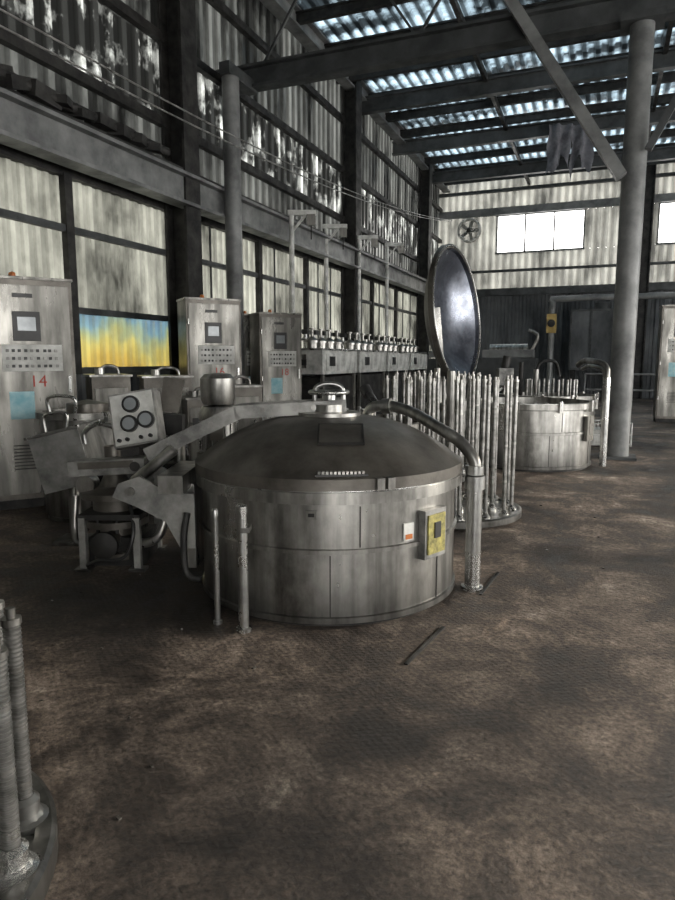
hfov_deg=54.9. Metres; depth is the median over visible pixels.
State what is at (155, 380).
cabinet
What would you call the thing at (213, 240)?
window
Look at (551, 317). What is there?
pipe
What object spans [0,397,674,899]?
floor
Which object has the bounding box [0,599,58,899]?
carrier
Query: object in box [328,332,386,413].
machine
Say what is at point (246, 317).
tall cabinet
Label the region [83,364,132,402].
cabinet
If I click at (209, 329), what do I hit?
tall cabinet
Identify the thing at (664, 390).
tall cabinet
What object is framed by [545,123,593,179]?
rag
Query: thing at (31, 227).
window
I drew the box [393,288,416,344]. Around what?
window
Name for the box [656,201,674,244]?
window
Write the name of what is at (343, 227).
post
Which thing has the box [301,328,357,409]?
machine
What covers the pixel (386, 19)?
ceiling
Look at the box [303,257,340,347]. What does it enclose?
window
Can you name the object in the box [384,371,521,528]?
carrier
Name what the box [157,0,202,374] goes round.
wall column
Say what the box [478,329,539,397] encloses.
machine
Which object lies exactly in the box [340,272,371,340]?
window
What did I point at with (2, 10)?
overhead cable
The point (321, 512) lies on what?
dyeing vat
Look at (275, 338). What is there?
tall cabinet
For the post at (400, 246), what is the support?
on the floor
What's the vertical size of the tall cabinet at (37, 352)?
2.460 m
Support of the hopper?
on the floor
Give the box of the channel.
[404,572,499,664]
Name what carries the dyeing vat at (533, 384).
on the floor
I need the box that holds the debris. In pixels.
[39,494,659,820]
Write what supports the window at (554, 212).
in the wall at (503, 319)
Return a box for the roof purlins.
[284,0,674,186]
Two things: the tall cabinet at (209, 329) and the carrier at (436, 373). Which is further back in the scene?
the tall cabinet at (209, 329)
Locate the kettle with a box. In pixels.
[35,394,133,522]
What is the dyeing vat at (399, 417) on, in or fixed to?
on the floor
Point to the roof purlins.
(615, 65)
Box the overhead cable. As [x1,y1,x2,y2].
[0,8,451,221]
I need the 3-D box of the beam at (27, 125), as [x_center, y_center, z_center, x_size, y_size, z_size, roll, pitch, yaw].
[-1.681,-4.581,12.681,0.300,0.590,35.200,3,9,22]
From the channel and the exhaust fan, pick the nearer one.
the channel
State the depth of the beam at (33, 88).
8.21 m
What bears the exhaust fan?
attached to the wall at (503, 319)
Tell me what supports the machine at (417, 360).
on the floor
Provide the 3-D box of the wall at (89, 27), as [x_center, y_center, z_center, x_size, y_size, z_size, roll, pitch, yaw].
[-2.122,-4.858,12.822,0.050,9.200,35.200,3,9,22]
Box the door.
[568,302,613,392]
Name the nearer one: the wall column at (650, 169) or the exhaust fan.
the wall column at (650, 169)
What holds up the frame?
on the floor
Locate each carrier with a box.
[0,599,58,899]
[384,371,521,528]
[395,368,480,481]
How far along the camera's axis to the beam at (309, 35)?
15.39 m
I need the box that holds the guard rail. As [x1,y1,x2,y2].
[583,373,654,408]
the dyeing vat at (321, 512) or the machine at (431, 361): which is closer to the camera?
the dyeing vat at (321, 512)
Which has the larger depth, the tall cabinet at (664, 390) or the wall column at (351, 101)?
the wall column at (351, 101)
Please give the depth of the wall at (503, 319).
27.22 m
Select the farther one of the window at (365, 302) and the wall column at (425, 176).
the wall column at (425, 176)
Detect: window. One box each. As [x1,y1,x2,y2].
[0,157,65,278]
[58,172,169,373]
[201,224,258,313]
[254,240,305,347]
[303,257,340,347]
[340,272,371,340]
[369,280,395,342]
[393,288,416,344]
[495,209,585,254]
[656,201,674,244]
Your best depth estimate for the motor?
5.96 m
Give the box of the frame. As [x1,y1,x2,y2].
[216,0,674,460]
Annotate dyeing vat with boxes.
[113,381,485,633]
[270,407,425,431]
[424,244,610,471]
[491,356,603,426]
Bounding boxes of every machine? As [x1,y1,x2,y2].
[66,377,188,571]
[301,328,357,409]
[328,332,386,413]
[364,335,409,402]
[379,338,427,408]
[426,351,477,401]
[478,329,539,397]
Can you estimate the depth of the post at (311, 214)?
13.87 m
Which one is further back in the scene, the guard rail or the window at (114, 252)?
the guard rail
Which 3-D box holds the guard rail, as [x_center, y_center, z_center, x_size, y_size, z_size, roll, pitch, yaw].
[11.929,-1.712,19.505,8.530,1.130,0.060,3,9,22]
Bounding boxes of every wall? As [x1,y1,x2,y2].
[0,0,439,400]
[438,163,674,398]
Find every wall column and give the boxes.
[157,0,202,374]
[341,81,361,373]
[415,164,432,370]
[633,165,656,398]
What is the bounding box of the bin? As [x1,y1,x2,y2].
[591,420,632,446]
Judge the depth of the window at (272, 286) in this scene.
14.72 m
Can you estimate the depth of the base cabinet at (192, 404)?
8.30 m
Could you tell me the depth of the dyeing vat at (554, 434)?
9.27 m
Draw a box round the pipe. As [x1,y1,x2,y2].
[546,292,674,391]
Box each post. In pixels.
[288,210,315,312]
[323,224,346,374]
[357,235,377,340]
[385,243,403,342]
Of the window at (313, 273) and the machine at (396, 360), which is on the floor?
the machine at (396, 360)
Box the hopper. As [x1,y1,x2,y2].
[23,411,104,545]
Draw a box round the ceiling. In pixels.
[297,0,674,168]
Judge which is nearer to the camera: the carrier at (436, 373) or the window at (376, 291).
the carrier at (436, 373)
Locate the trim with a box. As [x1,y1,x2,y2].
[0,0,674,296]
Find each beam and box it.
[0,63,169,156]
[0,87,426,295]
[260,0,449,192]
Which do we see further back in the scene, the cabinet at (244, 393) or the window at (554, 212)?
the window at (554, 212)
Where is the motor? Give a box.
[197,373,237,455]
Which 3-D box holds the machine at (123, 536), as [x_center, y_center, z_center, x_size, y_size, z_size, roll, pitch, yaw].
[-1.627,0.155,4.991,0.894,1.420,0.715,0,8,0]
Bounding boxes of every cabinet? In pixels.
[0,272,76,509]
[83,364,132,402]
[137,366,193,454]
[176,294,241,395]
[182,387,205,460]
[229,375,263,429]
[244,311,250,383]
[248,309,301,420]
[653,305,674,422]
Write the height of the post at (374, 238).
4.950 m
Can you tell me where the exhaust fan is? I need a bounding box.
[457,218,480,242]
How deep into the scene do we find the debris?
3.28 m

